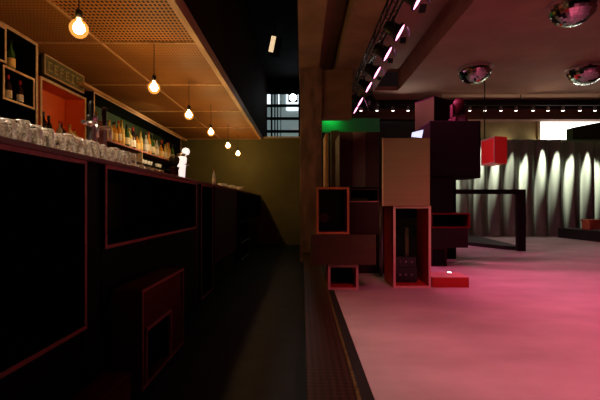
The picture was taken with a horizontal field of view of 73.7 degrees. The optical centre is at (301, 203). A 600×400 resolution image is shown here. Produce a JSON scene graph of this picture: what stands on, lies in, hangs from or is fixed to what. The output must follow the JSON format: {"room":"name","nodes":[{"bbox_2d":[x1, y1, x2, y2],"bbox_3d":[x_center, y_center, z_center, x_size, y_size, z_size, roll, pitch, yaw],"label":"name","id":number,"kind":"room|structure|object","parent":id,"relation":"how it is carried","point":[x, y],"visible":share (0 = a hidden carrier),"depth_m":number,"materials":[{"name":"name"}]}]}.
{"room":"entertainment venue","nodes":[
{"label":"entertainment venue","id":0,"kind":"room"},
{"bbox_2d":[131,245,306,399],"bbox_3d":[-1.587,1.050,5.000,3.225,0.100,14.000,0,0,0],"label":"floor","id":1,"kind":"structure","parent":0,"point":[245,340],"depth_m":2.91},
{"bbox_2d":[0,333,79,399],"bbox_3d":[-1.240,0.790,1.105,0.420,0.420,1.510,0,0,0],"label":"plinth","id":2,"kind":"object","parent":1,"relation":"on","point":[55,374],"visible":0.5,"depth_m":1.63,"materials":[{"name":"black laminate"}]},
{"bbox_2d":[0,144,86,378],"bbox_3d":[-1.224,0.190,1.105,0.451,0.780,1.510,0,0,0],"label":"box","id":3,"kind":"object","parent":1,"relation":"on","point":[43,196],"visible":1,"depth_m":1.84,"materials":[{"name":"black laminate"}]},
{"bbox_2d":[80,162,100,390],"bbox_3d":[-1.235,0.400,1.948,0.430,1.200,0.165,0,0,0],"label":"board","id":4,"kind":"object","parent":1,"relation":"on","point":[90,338],"visible":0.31,"depth_m":1.95,"materials":[{"name":"black laminate"}]},
{"bbox_2d":[70,371,130,399],"bbox_3d":[-0.918,0.915,1.595,0.136,0.170,0.790,0,0,0],"label":"box","id":5,"kind":"object","parent":1,"relation":"on","point":[109,385],"visible":1,"depth_m":1.85,"materials":[{"name":"red laminate"}]},
{"bbox_2d":[111,268,183,391],"bbox_3d":[-0.930,0.730,2.505,0.169,0.540,0.750,0,0,0],"label":"box","id":6,"kind":"object","parent":1,"relation":"on","point":[147,311],"visible":0.96,"depth_m":2.23,"materials":[{"name":"red laminate"}]},
{"bbox_2d":[101,229,194,372],"bbox_3d":[-1.235,0.615,2.917,0.430,0.770,1.765,0,0,0],"label":"box","id":7,"kind":"object","parent":1,"relation":"on","point":[120,265],"visible":0.25,"depth_m":2.51,"materials":[{"name":"black laminate"}]},
{"bbox_2d":[101,165,196,248],"bbox_3d":[-1.210,0.015,2.917,0.421,0.430,1.765,0,0,0],"label":"box","id":8,"kind":"object","parent":1,"relation":"on","point":[136,206],"visible":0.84,"depth_m":3.30,"materials":[{"name":"black laminate"}]},
{"bbox_2d":[199,184,212,299],"bbox_3d":[-1.210,0.380,4.240,0.421,1.160,0.520,0,0,0],"label":"box","id":9,"kind":"object","parent":1,"relation":"on","point":[205,191],"visible":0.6,"depth_m":4.48,"materials":[{"name":"black laminate"}]},
{"bbox_2d":[213,187,236,261],"bbox_3d":[-1.210,0.235,5.375,0.421,0.870,1.550,0,0,0],"label":"box","id":10,"kind":"object","parent":1,"relation":"on","point":[224,200],"visible":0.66,"depth_m":5.18,"materials":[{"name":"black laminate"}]},
{"bbox_2d":[234,238,248,260],"bbox_3d":[-1.234,0.835,7.500,0.351,0.330,1.000,0,0,0],"label":"crate","id":11,"kind":"object","parent":1,"relation":"on","point":[242,250],"visible":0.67,"depth_m":7.24,"materials":[{"name":"black laminate"}]},
{"bbox_2d":[237,219,256,252],"bbox_3d":[-1.265,0.660,8.850,0.370,0.680,1.700,0,0,0],"label":"plinth","id":12,"kind":"object","parent":1,"relation":"on","point":[248,229],"visible":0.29,"depth_m":8.23,"materials":[{"name":"black laminate"}]},
{"bbox_3d":[-2.850,0.275,5.100,0.460,1.450,9.200,0,0,0],"label":"countertop","id":13,"kind":"structure","parent":1,"relation":"on","visible":0},
{"bbox_2d":[0,21,37,138],"bbox_3d":[-2.809,-1.018,3.070,0.421,1.125,1.740,0,0,0],"label":"upper cabinet","id":14,"kind":"object","parent":13,"relation":"on","point":[25,49],"visible":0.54,"depth_m":3.91,"materials":[{"name":"black laminate"}]},
{"bbox_2d":[0,24,6,63],"bbox_3d":[-2.715,-1.383,3.175,0.261,0.315,0.650,0,0,0],"label":"box","id":15,"kind":"object","parent":14,"relation":"in","point":[3,30],"visible":1,"depth_m":3.48,"materials":[{"name":"black laminate"}]},
{"bbox_2d":[0,64,34,109],"bbox_3d":[-2.715,-1.060,3.665,0.261,0.300,0.410,0,0,0],"label":"box","id":16,"kind":"object","parent":14,"relation":"in","point":[28,83],"visible":0.94,"depth_m":3.79,"materials":[{"name":"black laminate"}]},
{"bbox_2d":[5,74,11,98],"bbox_3d":[-2.680,-1.055,3.650,0.061,0.248,0.059,0,0,0],"label":"bottle","id":17,"kind":"object","parent":16,"relation":"in","point":[8,86],"visible":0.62,"depth_m":3.63,"materials":[{"name":"black glass"}]},
{"bbox_2d":[6,40,15,69],"bbox_3d":[-2.700,-1.365,3.710,0.075,0.309,0.073,0,0,0],"label":"bottle","id":18,"kind":"object","parent":16,"relation":"on","point":[11,56],"visible":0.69,"depth_m":3.69,"materials":[{"name":"green glass"}]},
{"bbox_2d":[16,80,23,103],"bbox_3d":[-2.660,-1.047,3.775,0.057,0.232,0.056,0,0,0],"label":"bottle","id":19,"kind":"object","parent":16,"relation":"in","point":[20,93],"visible":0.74,"depth_m":3.76,"materials":[{"name":"black glass"}]},
{"bbox_2d":[81,91,180,173],"bbox_3d":[-2.769,-0.932,6.800,0.341,0.955,3.600,0,0,0],"label":"shelf","id":20,"kind":"object","parent":13,"relation":"on","point":[115,112],"visible":0.39,"depth_m":6.52,"materials":[{"name":"black laminate"}]},
{"bbox_2d":[112,122,117,141],"bbox_3d":[-2.692,-1.021,5.728,0.104,0.300,0.101,0,0,0],"label":"bottle","id":21,"kind":"object","parent":20,"relation":"on","point":[115,131],"visible":0.62,"depth_m":5.71,"materials":[{"name":"orange"}]},
{"bbox_2d":[116,121,121,143],"bbox_3d":[-2.693,-1.046,5.870,0.085,0.352,0.083,0,0,0],"label":"bottle","id":22,"kind":"object","parent":20,"relation":"on","point":[118,128],"visible":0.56,"depth_m":5.85,"materials":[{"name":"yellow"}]},
{"bbox_2d":[120,120,124,144],"bbox_3d":[-2.711,-1.067,6.012,0.095,0.393,0.093,0,0,0],"label":"bottle","id":23,"kind":"object","parent":20,"relation":"on","point":[121,121],"visible":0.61,"depth_m":6.00,"materials":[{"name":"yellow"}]},
{"bbox_2d":[125,124,129,145],"bbox_3d":[-2.696,-1.047,6.154,0.087,0.354,0.085,0,0,0],"label":"bottle","id":24,"kind":"object","parent":20,"relation":"on","point":[127,135],"visible":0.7,"depth_m":6.13,"materials":[{"name":"green glass"}]},
{"bbox_2d":[78,82,185,140],"bbox_3d":[-2.623,-1.433,6.850,0.075,0.035,4.200,0,0,0],"label":"pelmet","id":25,"kind":"object","parent":20,"relation":"on","point":[82,84],"visible":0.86,"depth_m":5.75,"materials":[{"name":"brown wood"}]},
{"bbox_2d":[143,133,148,152],"bbox_3d":[-2.697,-1.047,6.914,0.085,0.353,0.083,0,0,0],"label":"bottle","id":26,"kind":"object","parent":20,"relation":"on","point":[145,142],"visible":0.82,"depth_m":6.89,"materials":[{"name":"white"}]},
{"bbox_3d":[-2.835,-0.543,4.485,0.290,0.185,0.970,0,0,0],"label":"box","id":27,"kind":"object","parent":13,"relation":"on","visible":0},
{"bbox_2d":[38,76,85,147],"bbox_3d":[-2.804,-0.978,4.535,0.251,0.675,0.870,0,0,0],"label":"niche","id":28,"kind":"object","parent":27,"relation":"on","point":[60,103],"visible":0.46,"depth_m":4.77,"materials":[{"name":"orange laminate"}]},
{"bbox_2d":[42,111,47,138],"bbox_3d":[-2.740,-0.824,4.240,0.076,0.310,0.074,0,0,0],"label":"bottle","id":29,"kind":"object","parent":28,"relation":"in","point":[44,122],"visible":0.37,"depth_m":4.22,"materials":[{"name":"black glass"}]},
{"bbox_2d":[56,121,62,142],"bbox_3d":[-2.740,-0.803,4.520,0.065,0.268,0.063,0,0,0],"label":"bottle","id":30,"kind":"object","parent":28,"relation":"in","point":[59,129],"visible":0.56,"depth_m":4.50,"materials":[{"name":"brown glass"}]},
{"bbox_2d":[38,53,83,94],"bbox_3d":[-2.826,-1.446,4.550,0.288,0.252,0.760,0,0,0],"label":"sign board","id":31,"kind":"object","parent":28,"relation":"on","point":[49,68],"visible":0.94,"depth_m":4.44,"materials":[{"name":"brown wood"}]},
{"bbox_3d":[-1.560,0.400,5.000,0.120,1.200,9.400,0,0,0],"label":"panel","id":32,"kind":"object","parent":1,"relation":"on","visible":0},
{"bbox_2d":[0,136,260,195],"bbox_3d":[-1.308,-0.213,5.000,0.625,0.025,9.400,0,0,0],"label":"countertop","id":33,"kind":"structure","parent":32,"relation":"on","point":[3,140],"depth_m":1.86,"materials":[{"name":"brown wood"}]},
{"bbox_2d":[0,118,16,138],"bbox_3d":[-1.050,-0.264,1.420,0.064,0.074,0.065,0,0,6],"label":"tumbler","id":34,"kind":"object","parent":33,"relation":"on","point":[3,123],"visible":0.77,"depth_m":1.41,"materials":[{"name":"clear glass"}]},
{"bbox_2d":[12,119,31,142],"bbox_3d":[-1.050,-0.270,1.499,0.065,0.086,0.064,0,0,-13],"label":"tumbler","id":35,"kind":"object","parent":33,"relation":"on","point":[28,125],"visible":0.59,"depth_m":1.50,"materials":[{"name":"clear glass"}]},
{"bbox_2d":[25,124,43,145],"bbox_3d":[-1.050,-0.267,1.570,0.065,0.082,0.064,0,0,30],"label":"tumbler","id":36,"kind":"object","parent":33,"relation":"on","point":[40,128],"visible":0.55,"depth_m":1.57,"materials":[{"name":"clear glass"}]},
{"bbox_2d":[37,128,55,147],"bbox_3d":[-1.050,-0.267,1.643,0.064,0.082,0.065,0,0,30],"label":"tumbler","id":37,"kind":"object","parent":33,"relation":"on","point":[45,129],"visible":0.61,"depth_m":1.64,"materials":[{"name":"clear glass"}]},
{"bbox_2d":[49,133,65,149],"bbox_3d":[-1.050,-0.264,1.718,0.064,0.074,0.065,0,0,12],"label":"tumbler","id":38,"kind":"object","parent":33,"relation":"on","point":[63,135],"visible":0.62,"depth_m":1.71,"materials":[{"name":"clear glass"}]},
{"bbox_2d":[60,133,75,152],"bbox_3d":[-1.050,-0.270,1.795,0.064,0.086,0.065,0,0,8],"label":"tumbler","id":39,"kind":"object","parent":33,"relation":"on","point":[73,135],"visible":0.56,"depth_m":1.79,"materials":[{"name":"clear glass"}]},
{"bbox_2d":[69,137,83,154],"bbox_3d":[-1.050,-0.267,1.863,0.064,0.082,0.065,0,0,-36],"label":"tumbler","id":40,"kind":"object","parent":33,"relation":"on","point":[80,142],"visible":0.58,"depth_m":1.85,"materials":[{"name":"clear glass"}]},
{"bbox_2d":[79,140,92,156],"bbox_3d":[-1.050,-0.267,1.941,0.065,0.082,0.064,0,0,9],"label":"tumbler","id":41,"kind":"object","parent":33,"relation":"on","point":[86,141],"visible":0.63,"depth_m":1.94,"materials":[{"name":"clear glass"}]},
{"bbox_2d":[86,141,99,157],"bbox_3d":[-1.050,-0.270,2.013,0.064,0.086,0.065,0,0,24],"label":"tumbler","id":42,"kind":"object","parent":33,"relation":"on","point":[98,147],"visible":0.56,"depth_m":2.00,"materials":[{"name":"clear glass"}]},
{"bbox_2d":[81,101,111,157],"bbox_3d":[-1.306,-0.428,2.547,0.138,0.405,0.275,0,0,0],"label":"tap","id":43,"kind":"object","parent":33,"relation":"on","point":[96,130],"visible":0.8,"depth_m":2.50,"materials":[{"name":"silver metal"}]},
{"bbox_2d":[94,144,107,159],"bbox_3d":[-1.050,-0.267,2.087,0.065,0.082,0.064,0,0,18],"label":"tumbler","id":44,"kind":"object","parent":33,"relation":"on","point":[105,146],"visible":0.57,"depth_m":2.08,"materials":[{"name":"clear glass"}]},
{"bbox_2d":[114,150,125,163],"bbox_3d":[-1.050,-0.267,2.308,0.064,0.082,0.065,0,0,23],"label":"tumbler","id":45,"kind":"object","parent":33,"relation":"on","point":[116,152],"visible":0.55,"depth_m":2.30,"materials":[{"name":"clear glass"}]},
{"bbox_2d":[169,155,179,175],"bbox_3d":[-1.340,-0.368,4.200,0.110,0.285,0.110,0,0,0],"label":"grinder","id":46,"kind":"object","parent":33,"relation":"on","point":[174,160],"visible":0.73,"depth_m":4.16,"materials":[{"name":"black metal"}]},
{"bbox_2d":[177,148,189,176],"bbox_3d":[-1.330,-0.431,4.472,0.144,0.410,0.153,0,0,-13],"label":"tap","id":47,"kind":"object","parent":33,"relation":"on","point":[182,164],"visible":0.66,"depth_m":4.42,"materials":[{"name":"silver metal"}]},
{"bbox_2d":[183,0,266,135],"bbox_3d":[-1.032,-2.630,5.000,0.055,1.840,14.000,0,0,0],"label":"wall","id":48,"kind":"structure","parent":0,"point":[226,26],"depth_m":6.23,"materials":[{"name":"black paint"}]},
{"bbox_2d":[244,0,298,80],"bbox_3d":[-0.540,-3.600,5.000,1.020,0.100,14.000,0,0,0],"label":"ceiling","id":49,"kind":"structure","parent":0,"point":[262,13],"depth_m":8.33,"materials":[{"name":"black paint"}]},
{"bbox_2d":[269,18,281,56],"bbox_3d":[-0.508,-3.189,7.622,0.246,0.723,0.195,0,0,0],"label":"floodlight","id":50,"kind":"object","parent":49,"relation":"hanging from","point":[275,43],"visible":1,"depth_m":7.54,"materials":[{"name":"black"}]},
{"bbox_2d":[288,94,297,101],"bbox_3d":[-0.252,-3.211,11.232,0.260,0.678,0.096,0,0,0],"label":"floodlight","id":51,"kind":"object","parent":49,"relation":"hanging from","point":[291,97],"visible":1,"depth_m":11.20,"materials":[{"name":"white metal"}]},
{"bbox_2d":[267,81,299,90],"bbox_3d":[-0.600,-1.275,11.580,1.200,4.550,0.040,0,0,0],"label":"wall","id":52,"kind":"structure","parent":0,"point":[271,85],"depth_m":11.56,"materials":[{"name":"black paint"}]},
{"bbox_2d":[267,91,299,135],"bbox_3d":[-0.615,-2.345,11.529,1.130,1.790,0.058,0,0,0],"label":"window","id":53,"kind":"structure","parent":52,"relation":"in","point":[283,116],"depth_m":11.53,"materials":[{"name":"clear glass"}]},
{"bbox_2d":[298,0,326,86],"bbox_3d":[0.120,-2.950,5.000,0.340,1.200,14.000,0,0,0],"label":"trim","id":54,"kind":"structure","parent":52,"relation":"attached to","point":[311,13],"depth_m":5.42,"materials":[{"name":"wood"}]},
{"bbox_2d":[181,121,414,244],"bbox_3d":[0.350,-0.575,10.150,7.100,3.150,0.700,0,0,0],"label":"wall","id":55,"kind":"structure","parent":0,"point":[269,168],"depth_m":9.80,"materials":[{"name":"yellow paint"}]},
{"bbox_2d":[262,136,299,137],"bbox_3d":[-0.500,-1.630,9.870,1.000,0.040,0.200,0,0,0],"label":"trim","id":56,"kind":"structure","parent":55,"relation":"attached to","point":[262,136],"depth_m":9.77,"materials":[{"name":"beige wood"}]},
{"bbox_2d":[303,253,357,399],"bbox_3d":[0.134,0.975,4.450,0.218,0.250,12.900,0,0,0],"label":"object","id":57,"kind":"structure","parent":55,"relation":"attached to","point":[328,376],"depth_m":2.37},
{"bbox_2d":[320,265,361,399],"bbox_3d":[0.251,0.973,4.450,0.015,0.254,12.900,0,0,0],"label":"trim","id":58,"kind":"structure","parent":55,"relation":"attached to","point":[335,317],"depth_m":2.33,"materials":[{"name":"brown wood"}]},
{"bbox_2d":[321,265,374,399],"bbox_3d":[0.286,0.974,4.450,0.057,0.252,12.900,0,0,0],"label":"trim","id":59,"kind":"structure","parent":55,"relation":"attached to","point":[365,391],"depth_m":2.27,"materials":[{"name":"black paint"}]},
{"bbox_2d":[322,118,379,131],"bbox_3d":[1.249,-2.066,10.264,1.519,0.432,0.152,0,0,0],"label":"box","id":60,"kind":"object","parent":55,"relation":"attached to","point":[355,124],"visible":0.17,"depth_m":10.32,"materials":[{"name":"green"}]},
{"bbox_2d":[300,68,321,252],"bbox_3d":[0.155,-0.750,7.100,0.380,3.200,0.400,0,0,0],"label":"pillar","id":61,"kind":"structure","parent":0,"point":[310,78],"depth_m":6.90,"materials":[{"name":"wood"}]},
{"bbox_2d":[322,70,351,120],"bbox_3d":[0.608,-1.930,7.125,0.524,0.840,0.250,0,0,0],"label":"trim","id":62,"kind":"structure","parent":0,"point":[336,84],"depth_m":7.00,"materials":[{"name":"wood"}]},
{"bbox_2d":[319,0,599,99],"bbox_3d":[4.985,-3.000,4.450,10.030,0.500,12.900,0,0,0],"label":"ceiling","id":63,"kind":"structure","parent":0,"point":[530,56],"depth_m":7.25,"materials":[{"name":"paint"}]},
{"bbox_2d":[364,76,378,110],"bbox_3d":[1.495,-2.372,8.605,0.342,0.756,0.257,0,0,-23],"label":"stage light","id":64,"kind":"object","parent":63,"relation":"hanging from","point":[371,102],"visible":0.96,"depth_m":8.51,"materials":[{"name":"black metal"}]},
{"bbox_2d":[352,0,403,94],"bbox_3d":[1.080,-2.588,5.700,0.148,0.614,8.406,0,0,0],"label":"lighting truss","id":65,"kind":"object","parent":63,"relation":"hanging from","point":[373,37],"visible":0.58,"depth_m":5.62,"materials":[{"name":"black metal"}]},
{"bbox_2d":[352,93,365,107],"bbox_3d":[1.176,-2.149,8.298,0.342,0.267,0.238,0,0,0],"label":"stage light","id":66,"kind":"object","parent":65,"relation":"hanging from","point":[357,100],"visible":0.86,"depth_m":8.25,"materials":[{"name":"black metal"}]},
{"bbox_2d":[357,77,375,93],"bbox_3d":[1.176,-2.149,7.248,0.342,0.267,0.238,0,0,0],"label":"stage light","id":67,"kind":"object","parent":65,"relation":"hanging from","point":[364,84],"visible":1,"depth_m":7.20,"materials":[{"name":"black metal"}]},
{"bbox_2d":[364,60,384,79],"bbox_3d":[1.176,-2.149,6.448,0.342,0.267,0.238,0,0,0],"label":"stage light","id":68,"kind":"object","parent":65,"relation":"hanging from","point":[371,69],"visible":1,"depth_m":6.40,"materials":[{"name":"black metal"}]},
{"bbox_2d":[373,40,396,62],"bbox_3d":[1.176,-2.149,5.648,0.342,0.267,0.238,0,0,0],"label":"stage light","id":69,"kind":"object","parent":65,"relation":"hanging from","point":[379,49],"visible":1,"depth_m":5.60,"materials":[{"name":"black metal"}]},
{"bbox_2d":[383,16,409,42],"bbox_3d":[1.176,-2.149,4.948,0.342,0.267,0.238,0,0,0],"label":"stage light","id":70,"kind":"object","parent":65,"relation":"hanging from","point":[391,28],"visible":1,"depth_m":4.90,"materials":[{"name":"black metal"}]},
{"bbox_2d":[402,0,430,12],"bbox_3d":[1.176,-2.149,4.148,0.342,0.267,0.238,0,0,0],"label":"stage light","id":71,"kind":"object","parent":65,"relation":"hanging from","point":[413,4],"visible":1,"depth_m":4.14,"materials":[{"name":"black metal"}]},
{"bbox_2d":[457,62,493,84],"bbox_3d":[3.503,-2.589,8.100,0.690,0.321,0.686,0,0,0],"label":"ball","id":72,"kind":"object","parent":63,"relation":"hanging from","point":[479,72],"visible":1,"depth_m":7.89,"materials":[{"name":"silver metal"}]},
{"bbox_2d":[353,95,599,105],"bbox_3d":[5.400,-2.615,10.060,9.000,0.270,0.060,0,0,0],"label":"rail","id":73,"kind":"object","parent":63,"relation":"hanging from","point":[520,103],"visible":0.69,"depth_m":10.03,"materials":[{"name":"black metal"}]},
{"bbox_2d":[481,81,506,165],"bbox_3d":[4.223,-1.811,8.875,0.388,1.879,0.750,0,0,0],"label":"box","id":74,"kind":"object","parent":63,"relation":"hanging from","point":[493,149],"visible":0.84,"depth_m":8.62,"materials":[{"name":"red"}]},
{"bbox_2d":[545,0,599,27],"bbox_3d":[3.719,-2.601,5.500,0.639,0.297,0.635,0,0,0],"label":"ball","id":75,"kind":"object","parent":63,"relation":"hanging from","point":[561,13],"visible":1,"depth_m":5.36,"materials":[{"name":"silver mirror"}]},
{"bbox_2d":[565,62,599,84],"bbox_3d":[5.751,-2.581,8.100,0.721,0.336,0.717,0,0,0],"label":"ball","id":76,"kind":"object","parent":63,"relation":"hanging from","point":[586,73],"visible":1,"depth_m":7.92,"materials":[{"name":"silver metal"}]},
{"bbox_2d":[566,122,599,140],"bbox_3d":[7.349,-2.165,9.925,1.418,1.170,0.250,0,0,0],"label":"box","id":77,"kind":"object","parent":63,"relation":"hanging from","point":[590,132],"visible":1,"depth_m":9.80,"materials":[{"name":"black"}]},
{"bbox_2d":[325,236,599,399],"bbox_3d":[5.157,0.950,4.450,9.685,0.200,12.900,0,0,0],"label":"floor","id":78,"kind":"structure","parent":0,"point":[526,324],"depth_m":2.78,"materials":[{"name":"concrete"}]},
{"bbox_2d":[323,133,327,186],"bbox_3d":[0.350,-0.072,5.900,0.042,1.844,0.600,0,0,0],"label":"board","id":79,"kind":"object","parent":78,"relation":"on","point":[325,140],"visible":0.36,"depth_m":5.60,"materials":[{"name":"brown wood"}]},
{"bbox_2d":[331,131,339,186],"bbox_3d":[0.399,-0.013,4.825,0.102,1.726,0.090,0,0,0],"label":"board","id":80,"kind":"object","parent":78,"relation":"on","point":[334,134],"visible":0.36,"depth_m":4.78,"materials":[{"name":"brown wood"}]},
{"bbox_2d":[326,265,358,289],"bbox_3d":[0.407,0.726,4.109,0.301,0.248,0.321,0,0,0],"label":"box","id":81,"kind":"object","parent":78,"relation":"on","point":[338,277],"visible":0.84,"depth_m":4.16,"materials":[{"name":"red laminate"}]},
{"bbox_2d":[310,232,375,264],"bbox_3d":[0.407,0.448,4.089,0.637,0.296,0.342,0,0,0],"label":"box","id":82,"kind":"object","parent":81,"relation":"on","point":[325,249],"visible":0.87,"depth_m":3.92,"materials":[{"name":"brown wood"}]},
{"bbox_2d":[315,187,348,233],"bbox_3d":[0.303,0.065,4.069,0.321,0.463,0.301,0,0,0],"label":"box","id":83,"kind":"object","parent":82,"relation":"on","point":[331,203],"visible":1,"depth_m":4.21,"materials":[{"name":"red laminate"}]},
{"bbox_2d":[335,132,378,188],"bbox_3d":[0.573,-0.444,4.247,0.395,0.552,0.506,0,0,0],"label":"box","id":84,"kind":"object","parent":83,"relation":"on","point":[356,153],"visible":0.85,"depth_m":4.00,"materials":[{"name":"red laminate"}]},
{"bbox_2d":[349,189,378,233],"bbox_3d":[0.616,0.073,4.117,0.288,0.450,0.346,0,0,0],"label":"box","id":85,"kind":"object","parent":82,"relation":"on","point":[363,203],"visible":0.85,"depth_m":3.95,"materials":[{"name":"red laminate"}]},
{"bbox_2d":[359,188,384,272],"bbox_3d":[0.759,0.094,5.100,0.514,1.512,0.400,0,0,0],"label":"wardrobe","id":86,"kind":"object","parent":78,"relation":"on","point":[362,268],"visible":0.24,"depth_m":4.90,"materials":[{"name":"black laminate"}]},
{"bbox_2d":[376,206,384,276],"bbox_3d":[0.928,0.385,4.700,0.120,0.930,0.118,0,0,0],"label":"pole","id":87,"kind":"object","parent":78,"relation":"on","point":[380,207],"visible":0.79,"depth_m":4.68,"materials":[{"name":"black metal"}]},
{"bbox_2d":[385,206,430,287],"bbox_3d":[1.113,0.435,4.255,0.381,0.830,0.431,0,0,0],"label":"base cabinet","id":88,"kind":"object","parent":78,"relation":"on","point":[417,219],"visible":0.76,"depth_m":4.26,"materials":[{"name":"red laminate"}]},
{"bbox_2d":[377,138,429,205],"bbox_3d":[1.040,-0.320,4.127,0.480,0.679,0.266,0,0,0],"label":"box","id":89,"kind":"object","parent":88,"relation":"on","point":[404,163],"visible":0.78,"depth_m":4.00,"materials":[{"name":"brown wood"}]},
{"bbox_2d":[409,129,423,137],"bbox_3d":[1.139,-0.715,4.147,0.166,0.104,0.187,0,0,-24],"label":"laptop","id":90,"kind":"object","parent":89,"relation":"on","point":[416,134],"visible":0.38,"depth_m":4.14,"materials":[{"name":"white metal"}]},
{"bbox_2d":[396,267,416,281],"bbox_3d":[1.091,0.745,4.303,0.240,0.160,0.233,0,0,0],"label":"amplifier","id":91,"kind":"object","parent":88,"relation":"in","point":[403,274],"visible":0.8,"depth_m":4.20,"materials":[{"name":"black"}]},
{"bbox_2d":[396,254,415,266],"bbox_3d":[1.091,0.608,4.303,0.220,0.110,0.233,0,0,0],"label":"amplifier","id":92,"kind":"object","parent":91,"relation":"on","point":[402,260],"visible":0.85,"depth_m":4.20,"materials":[{"name":"black"}]},
{"bbox_2d":[404,228,408,253],"bbox_3d":[1.161,0.545,4.440,0.044,0.560,0.024,0,0,0],"label":"board","id":93,"kind":"object","parent":88,"relation":"in","point":[406,229],"visible":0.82,"depth_m":4.43,"materials":[{"name":"brown wood"}]},
{"bbox_2d":[431,248,446,265],"bbox_3d":[1.867,0.725,5.699,0.218,0.250,0.501,0,0,0],"label":"base cabinet","id":94,"kind":"object","parent":78,"relation":"on","point":[438,255],"visible":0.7,"depth_m":5.45,"materials":[{"name":"black laminate"}]},
{"bbox_2d":[431,228,467,247],"bbox_3d":[2.010,0.465,5.699,0.504,0.263,0.502,0,0,0],"label":"box","id":95,"kind":"object","parent":94,"relation":"on","point":[440,237],"visible":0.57,"depth_m":5.45,"materials":[{"name":"black"}]},
{"bbox_2d":[431,212,469,227],"bbox_3d":[2.023,0.228,5.675,0.531,0.204,0.451,0,0,0],"label":"open box","id":96,"kind":"object","parent":95,"relation":"on","point":[438,220],"visible":0.79,"depth_m":5.80,"materials":[{"name":"red laminate"}]},
{"bbox_2d":[430,178,452,212],"bbox_3d":[1.880,-0.114,5.649,0.354,0.473,0.402,0,0,0],"label":"box","id":97,"kind":"object","parent":96,"relation":"on","point":[441,189],"visible":0.57,"depth_m":5.45,"materials":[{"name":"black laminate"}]},
{"bbox_2d":[419,121,480,179],"bbox_3d":[2.091,-0.746,5.696,0.695,0.784,0.508,0,0,0],"label":"box","id":98,"kind":"object","parent":97,"relation":"on","point":[455,146],"visible":0.83,"depth_m":5.44,"materials":[{"name":"black wood"}]},
{"bbox_2d":[448,98,467,120],"bbox_3d":[2.204,-1.316,5.649,0.214,0.355,0.208,0,0,-11],"label":"lamp","id":99,"kind":"object","parent":98,"relation":"on","point":[458,107],"visible":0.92,"depth_m":5.60,"materials":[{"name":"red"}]},
{"bbox_2d":[431,272,468,286],"bbox_3d":[1.514,0.796,4.220,0.375,0.108,0.306,0,0,0],"label":"box","id":100,"kind":"object","parent":78,"relation":"on","point":[438,279],"visible":0.76,"depth_m":4.07,"materials":[{"name":"red laminate"}]},
{"bbox_2d":[447,180,455,258],"bbox_3d":[2.145,-0.160,6.475,0.495,2.019,0.550,0,0,0],"label":"tall cabinet","id":101,"kind":"object","parent":78,"relation":"on","point":[451,252],"visible":0.13,"depth_m":6.20,"materials":[{"name":"black laminate"}]},
{"bbox_2d":[415,96,452,130],"bbox_3d":[2.132,-1.407,6.476,0.660,0.475,0.466,0,0,-38],"label":"crate","id":102,"kind":"object","parent":101,"relation":"on","point":[434,108],"visible":0.82,"depth_m":6.26,"materials":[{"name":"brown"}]},
{"bbox_2d":[456,189,525,250],"bbox_3d":[3.312,0.293,7.245,1.440,1.115,0.090,0,0,0],"label":"railing","id":103,"kind":"object","parent":78,"relation":"on","point":[520,194],"visible":0.56,"depth_m":7.20,"materials":[{"name":"black metal"}]},
{"bbox_2d":[468,235,514,249],"bbox_3d":[3.778,0.815,8.687,0.799,0.069,2.711,0,0,5],"label":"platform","id":104,"kind":"structure","parent":78,"relation":"on","point":[473,240],"depth_m":8.01,"materials":[{"name":"black paint"}]},
{"bbox_2d":[456,139,599,235],"bbox_3d":[6.250,-0.425,10.420,7.300,2.510,0.163,0,0,0],"label":"curtain","id":105,"kind":"object","parent":78,"relation":"on","point":[560,178],"visible":0.56,"depth_m":10.42,"materials":[{"name":"white fabric"}]},
{"bbox_2d":[558,228,599,241],"bbox_3d":[8.164,0.730,9.200,3.272,0.239,1.999,0,0,0],"label":"stage","id":106,"kind":"object","parent":78,"relation":"on","point":[571,233],"visible":1,"depth_m":9.52,"materials":[{"name":"black paint"}]},
{"bbox_2d":[581,219,599,229],"bbox_3d":[7.213,0.489,9.550,0.920,0.240,0.300,0,0,0],"label":"box","id":107,"kind":"object","parent":106,"relation":"on","point":[588,224],"visible":0.97,"depth_m":9.43,"materials":[{"name":"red wood"}]},
{"bbox_2d":[481,122,536,139],"bbox_3d":[5.150,-0.950,10.850,9.700,3.600,0.100,0,0,0],"label":"wall","id":108,"kind":"structure","parent":0,"point":[511,130],"depth_m":10.80,"materials":[{"name":"beige paint"}]},
{"bbox_2d":[331,0,386,82],"bbox_3d":[0.790,-2.550,4.450,0.380,0.400,12.900,0,0,0],"label":"trim","id":109,"kind":"structure","parent":108,"relation":"attached to","point":[360,19],"depth_m":5.55,"materials":[{"name":"wood"}]},
{"bbox_2d":[352,109,599,121],"bbox_3d":[5.150,-2.350,10.625,9.700,0.280,0.350,0,0,0],"label":"trim","id":110,"kind":"structure","parent":108,"relation":"attached to","point":[491,115],"depth_m":10.45,"materials":[{"name":"black metal"}]},
{"bbox_2d":[358,100,599,108],"bbox_3d":[5.150,-2.620,10.675,9.700,0.260,0.250,0,0,0],"label":"trim","id":111,"kind":"structure","parent":108,"relation":"attached to","point":[363,101],"depth_m":10.55,"materials":[{"name":"black paint"}]},
{"bbox_2d":[537,122,597,139],"bbox_3d":[8.136,-1.920,10.770,3.588,0.580,0.060,0,0,0],"label":"window","id":112,"kind":"structure","parent":108,"relation":"in","point":[545,130],"depth_m":10.76,"materials":[{"name":"beige glass"}]},
{"bbox_3d":[-3.150,-1.275,3.900,0.100,4.550,11.800,0,0,0],"label":"wall","id":113,"kind":"structure","parent":0,"visible":0},
{"bbox_2d":[0,0,261,139],"bbox_3d":[-2.033,-1.384,3.975,2.095,0.612,11.574,0,0,0],"label":"ceiling","id":114,"kind":"structure","parent":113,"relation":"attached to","point":[78,27],"depth_m":4.29,"materials":[{"name":"orange wood"}]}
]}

